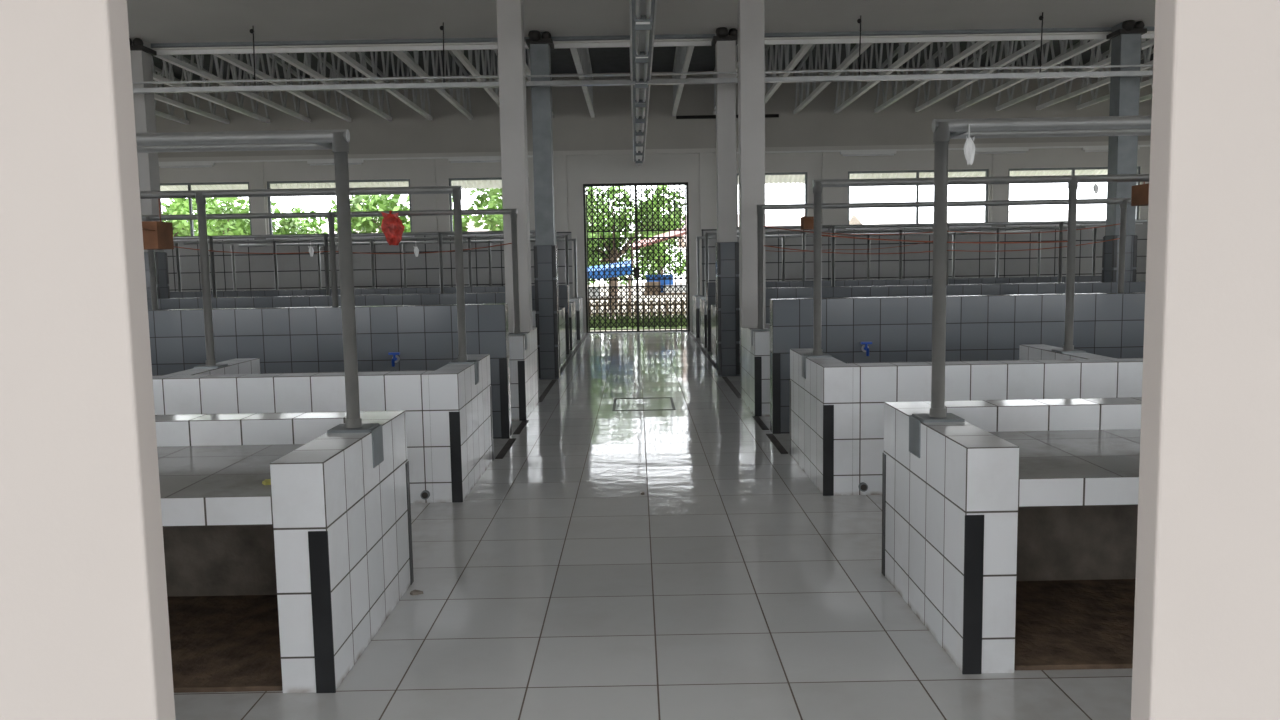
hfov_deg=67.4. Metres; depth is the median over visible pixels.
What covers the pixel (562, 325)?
market stall
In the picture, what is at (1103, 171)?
corrugated awning
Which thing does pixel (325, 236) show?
frame
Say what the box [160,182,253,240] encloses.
window
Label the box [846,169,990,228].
window
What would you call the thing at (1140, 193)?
cardboard box
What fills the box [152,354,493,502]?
market stall
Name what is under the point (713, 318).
market stall
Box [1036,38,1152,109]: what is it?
roof truss
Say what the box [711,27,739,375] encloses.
column
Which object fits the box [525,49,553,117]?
roof truss
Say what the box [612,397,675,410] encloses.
manhole cover
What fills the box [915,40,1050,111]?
roof truss
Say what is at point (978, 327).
tiled wall
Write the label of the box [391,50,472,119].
roof truss
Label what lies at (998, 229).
frame
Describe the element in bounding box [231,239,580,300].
frame
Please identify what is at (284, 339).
tiled wall
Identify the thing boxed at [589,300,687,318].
picket fence
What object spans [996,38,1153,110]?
roof truss
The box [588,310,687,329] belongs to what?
grass verge
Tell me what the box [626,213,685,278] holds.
leafy tree
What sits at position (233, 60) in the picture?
roof truss
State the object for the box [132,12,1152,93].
rail
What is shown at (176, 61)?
roof truss
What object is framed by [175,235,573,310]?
frame
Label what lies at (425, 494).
drain pipe
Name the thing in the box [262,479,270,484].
scrap
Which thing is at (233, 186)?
corrugated awning
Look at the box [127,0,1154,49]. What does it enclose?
ceiling
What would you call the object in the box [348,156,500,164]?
beam
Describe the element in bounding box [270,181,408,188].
corrugated awning
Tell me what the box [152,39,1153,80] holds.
roof truss
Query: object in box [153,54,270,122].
roof truss
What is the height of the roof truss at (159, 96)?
1.573 m
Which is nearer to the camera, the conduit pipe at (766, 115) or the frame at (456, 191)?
the frame at (456, 191)
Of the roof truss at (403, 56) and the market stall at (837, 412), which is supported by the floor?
the market stall at (837, 412)
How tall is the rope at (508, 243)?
0.167 m
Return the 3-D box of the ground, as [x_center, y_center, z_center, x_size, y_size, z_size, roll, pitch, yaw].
[-0.096,-1.290,30.019,120.000,0.100,120.000,-1,6,0]
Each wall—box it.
[0,0,1279,719]
[147,292,505,309]
[148,303,511,438]
[153,64,1152,332]
[170,285,569,353]
[706,276,1101,351]
[766,281,1145,322]
[770,292,1144,433]
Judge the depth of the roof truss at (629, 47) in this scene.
17.82 m
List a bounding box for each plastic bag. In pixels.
[308,241,313,256]
[381,211,404,244]
[414,241,418,256]
[964,124,974,164]
[1093,181,1098,193]
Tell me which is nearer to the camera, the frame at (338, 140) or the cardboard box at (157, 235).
the frame at (338, 140)
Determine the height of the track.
1.600 m
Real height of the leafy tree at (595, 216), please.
4.170 m
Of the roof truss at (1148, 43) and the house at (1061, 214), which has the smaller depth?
the roof truss at (1148, 43)
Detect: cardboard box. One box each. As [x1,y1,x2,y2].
[142,199,173,249]
[801,216,813,229]
[1131,181,1148,205]
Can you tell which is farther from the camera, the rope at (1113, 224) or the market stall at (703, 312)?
the market stall at (703, 312)
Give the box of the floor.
[174,331,1131,719]
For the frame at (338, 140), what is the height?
1.478 m
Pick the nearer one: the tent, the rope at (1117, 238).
the rope at (1117, 238)
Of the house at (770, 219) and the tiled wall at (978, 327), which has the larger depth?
the house at (770, 219)
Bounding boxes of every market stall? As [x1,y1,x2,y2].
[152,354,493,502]
[155,411,413,692]
[509,327,538,420]
[532,307,565,364]
[569,297,582,339]
[569,301,576,349]
[692,295,705,337]
[700,299,706,347]
[711,305,740,360]
[740,323,769,415]
[789,344,1142,495]
[882,397,1141,673]
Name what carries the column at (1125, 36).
on the floor
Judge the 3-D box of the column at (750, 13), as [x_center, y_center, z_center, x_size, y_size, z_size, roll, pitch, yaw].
[1.214,-2.316,10.448,0.260,3.930,0.260,-1,6,0]
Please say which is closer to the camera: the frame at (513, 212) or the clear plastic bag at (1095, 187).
the clear plastic bag at (1095, 187)
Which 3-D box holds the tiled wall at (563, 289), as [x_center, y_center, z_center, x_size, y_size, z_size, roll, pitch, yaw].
[-5.179,-0.676,17.595,7.754,1.260,0.206,-1,6,0]
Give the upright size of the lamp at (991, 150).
0.147 m
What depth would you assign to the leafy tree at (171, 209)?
35.36 m
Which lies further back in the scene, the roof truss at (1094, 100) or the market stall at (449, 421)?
the roof truss at (1094, 100)
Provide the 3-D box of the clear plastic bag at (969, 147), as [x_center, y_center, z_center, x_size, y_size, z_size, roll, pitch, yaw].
[1.427,-0.931,4.153,0.048,0.174,0.036,-1,6,0]
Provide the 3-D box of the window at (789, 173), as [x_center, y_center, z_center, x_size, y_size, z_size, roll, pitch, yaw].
[3.129,-3.757,22.794,1.800,1.360,0.180,-1,6,0]
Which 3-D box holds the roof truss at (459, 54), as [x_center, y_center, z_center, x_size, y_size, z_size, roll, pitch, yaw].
[-3.000,-5.997,18.035,0.085,1.573,8.906,-1,6,0]
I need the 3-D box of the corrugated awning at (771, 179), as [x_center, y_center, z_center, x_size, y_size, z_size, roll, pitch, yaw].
[3.103,-4.563,23.427,2.280,0.500,1.101,-1,6,0]
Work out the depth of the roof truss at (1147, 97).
21.32 m
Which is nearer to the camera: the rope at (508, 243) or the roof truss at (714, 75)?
the rope at (508, 243)
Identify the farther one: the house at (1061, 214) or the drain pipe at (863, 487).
the house at (1061, 214)
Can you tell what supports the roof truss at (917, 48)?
attached to the wall at (586, 149)
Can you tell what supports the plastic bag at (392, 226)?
hanging from the frame at (513, 212)
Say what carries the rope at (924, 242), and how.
attached to the frame at (1060, 223)
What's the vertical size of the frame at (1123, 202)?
1.478 m
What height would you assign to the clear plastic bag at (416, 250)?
0.164 m
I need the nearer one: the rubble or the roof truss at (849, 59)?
the rubble
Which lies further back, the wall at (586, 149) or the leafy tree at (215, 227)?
the leafy tree at (215, 227)
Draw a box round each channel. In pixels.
[495,333,588,458]
[687,331,787,453]
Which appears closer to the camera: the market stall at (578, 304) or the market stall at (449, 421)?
the market stall at (449, 421)
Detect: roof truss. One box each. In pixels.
[152,39,1153,80]
[152,55,229,123]
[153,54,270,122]
[154,66,188,124]
[155,53,310,122]
[212,53,351,121]
[272,52,391,120]
[332,51,432,120]
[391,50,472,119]
[451,50,499,106]
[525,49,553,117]
[570,48,594,117]
[629,47,631,114]
[672,46,693,115]
[712,46,737,114]
[765,44,812,103]
[793,43,872,113]
[834,42,931,113]
[874,41,990,112]
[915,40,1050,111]
[955,39,1109,111]
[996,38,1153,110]
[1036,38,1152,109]
[1076,39,1152,108]
[1139,48,1153,102]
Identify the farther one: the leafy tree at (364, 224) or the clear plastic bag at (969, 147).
the leafy tree at (364, 224)
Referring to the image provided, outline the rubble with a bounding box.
[410,590,423,594]
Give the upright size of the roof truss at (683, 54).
1.573 m
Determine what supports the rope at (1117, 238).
attached to the frame at (1123, 202)
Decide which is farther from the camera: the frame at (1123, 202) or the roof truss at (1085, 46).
the roof truss at (1085, 46)
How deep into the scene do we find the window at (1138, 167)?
22.78 m
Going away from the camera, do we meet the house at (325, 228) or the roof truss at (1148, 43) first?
the roof truss at (1148, 43)
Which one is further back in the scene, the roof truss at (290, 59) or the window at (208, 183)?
the window at (208, 183)
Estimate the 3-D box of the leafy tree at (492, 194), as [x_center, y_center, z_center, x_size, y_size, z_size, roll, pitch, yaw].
[-3.637,-4.090,32.690,3.765,5.152,5.673,3,7,34]
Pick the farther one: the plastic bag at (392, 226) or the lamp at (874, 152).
the lamp at (874, 152)
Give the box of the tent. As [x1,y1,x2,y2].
[587,227,687,319]
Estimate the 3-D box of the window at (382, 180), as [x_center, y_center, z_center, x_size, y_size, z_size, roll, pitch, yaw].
[-7.120,-3.576,22.769,3.500,1.360,0.180,-1,6,0]
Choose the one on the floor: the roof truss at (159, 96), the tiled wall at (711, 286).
the tiled wall at (711, 286)
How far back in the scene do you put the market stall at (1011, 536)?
4.13 m
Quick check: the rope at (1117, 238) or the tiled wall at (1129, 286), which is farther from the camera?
the tiled wall at (1129, 286)
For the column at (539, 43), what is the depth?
13.49 m
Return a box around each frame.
[136,129,383,467]
[140,186,478,384]
[141,209,527,349]
[173,230,562,318]
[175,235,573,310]
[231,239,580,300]
[694,231,1040,302]
[702,226,1096,308]
[713,219,1147,315]
[751,198,1130,345]
[802,174,1148,378]
[909,116,1150,457]
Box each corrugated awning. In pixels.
[160,184,277,190]
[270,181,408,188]
[451,180,501,189]
[738,175,804,184]
[850,172,984,178]
[979,169,1107,176]
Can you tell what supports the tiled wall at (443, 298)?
on the floor
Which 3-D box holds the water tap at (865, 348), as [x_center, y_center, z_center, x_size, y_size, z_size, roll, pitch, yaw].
[2.097,-0.104,8.885,0.100,0.125,0.114,-1,6,0]
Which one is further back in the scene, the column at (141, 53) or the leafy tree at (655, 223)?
the leafy tree at (655, 223)
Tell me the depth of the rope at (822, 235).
7.17 m
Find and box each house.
[307,217,498,233]
[678,213,804,247]
[849,209,1105,224]
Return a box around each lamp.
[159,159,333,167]
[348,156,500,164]
[765,148,933,155]
[975,145,1107,153]
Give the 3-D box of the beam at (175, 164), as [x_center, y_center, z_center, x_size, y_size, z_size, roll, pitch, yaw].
[-9.204,-4.602,22.498,4.071,0.147,0.080,-1,6,0]
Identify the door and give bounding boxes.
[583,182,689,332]
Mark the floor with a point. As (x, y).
(732, 588)
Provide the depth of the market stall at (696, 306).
20.95 m
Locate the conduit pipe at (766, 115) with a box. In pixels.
[676,114,778,118]
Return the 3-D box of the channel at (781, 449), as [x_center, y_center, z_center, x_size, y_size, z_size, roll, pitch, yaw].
[1.185,0.055,15.460,0.062,0.006,14.850,-1,6,0]
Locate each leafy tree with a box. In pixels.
[161,198,212,235]
[173,197,249,235]
[245,199,364,234]
[350,194,469,232]
[467,188,611,262]
[585,185,684,309]
[587,216,605,284]
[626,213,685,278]
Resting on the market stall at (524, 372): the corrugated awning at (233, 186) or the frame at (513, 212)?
the frame at (513, 212)
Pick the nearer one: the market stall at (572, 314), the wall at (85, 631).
the wall at (85, 631)
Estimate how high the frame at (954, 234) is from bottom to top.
1.478 m
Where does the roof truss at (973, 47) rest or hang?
attached to the wall at (586, 149)
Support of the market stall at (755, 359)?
on the floor
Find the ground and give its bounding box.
[589,282,685,330]
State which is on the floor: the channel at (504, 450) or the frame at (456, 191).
the channel at (504, 450)
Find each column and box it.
[129,38,169,298]
[496,0,532,331]
[526,30,560,378]
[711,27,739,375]
[737,0,765,327]
[1102,20,1146,281]
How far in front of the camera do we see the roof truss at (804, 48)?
18.41 m
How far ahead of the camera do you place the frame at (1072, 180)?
7.13 m
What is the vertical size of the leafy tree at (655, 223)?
4.906 m
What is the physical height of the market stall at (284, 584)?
0.890 m
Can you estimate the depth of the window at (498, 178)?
22.75 m
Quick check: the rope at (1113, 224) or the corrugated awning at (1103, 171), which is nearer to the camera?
the rope at (1113, 224)
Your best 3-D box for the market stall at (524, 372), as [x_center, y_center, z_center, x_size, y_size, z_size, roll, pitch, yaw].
[-5.111,0.194,10.675,7.824,0.890,1.362,-1,6,0]
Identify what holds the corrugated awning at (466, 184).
attached to the wall at (586, 149)
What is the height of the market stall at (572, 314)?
0.890 m
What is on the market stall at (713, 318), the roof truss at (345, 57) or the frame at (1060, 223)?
the frame at (1060, 223)
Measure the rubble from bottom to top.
0.014 m
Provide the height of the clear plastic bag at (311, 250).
0.164 m
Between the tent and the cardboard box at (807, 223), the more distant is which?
the tent
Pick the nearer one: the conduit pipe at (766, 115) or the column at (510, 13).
the column at (510, 13)
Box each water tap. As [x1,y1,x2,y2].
[388,352,399,366]
[861,342,871,355]
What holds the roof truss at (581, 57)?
attached to the wall at (586, 149)
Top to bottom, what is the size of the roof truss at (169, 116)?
1.573 m
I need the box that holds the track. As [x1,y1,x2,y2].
[629,0,656,166]
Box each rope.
[174,243,511,253]
[764,224,1118,234]
[764,238,1119,253]
[765,242,926,251]
[822,235,1067,242]
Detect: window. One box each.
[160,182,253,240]
[266,179,413,238]
[448,177,531,235]
[737,172,806,230]
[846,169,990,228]
[1005,166,1142,226]
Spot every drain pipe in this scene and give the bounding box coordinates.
[420,490,429,499]
[858,482,867,491]
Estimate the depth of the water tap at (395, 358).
8.86 m
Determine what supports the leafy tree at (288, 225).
on the ground
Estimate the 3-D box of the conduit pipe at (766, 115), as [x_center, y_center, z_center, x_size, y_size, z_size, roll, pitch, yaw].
[2.045,-5.695,22.457,2.400,0.078,0.080,-1,6,0]
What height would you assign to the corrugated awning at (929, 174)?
0.500 m
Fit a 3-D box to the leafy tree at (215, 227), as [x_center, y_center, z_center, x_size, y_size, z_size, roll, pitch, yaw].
[-15.033,-3.828,34.480,3.407,4.661,5.133,-4,6,-28]
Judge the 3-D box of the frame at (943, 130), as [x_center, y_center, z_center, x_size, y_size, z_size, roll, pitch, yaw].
[5.115,-0.390,4.369,7.796,1.478,0.410,-1,6,0]

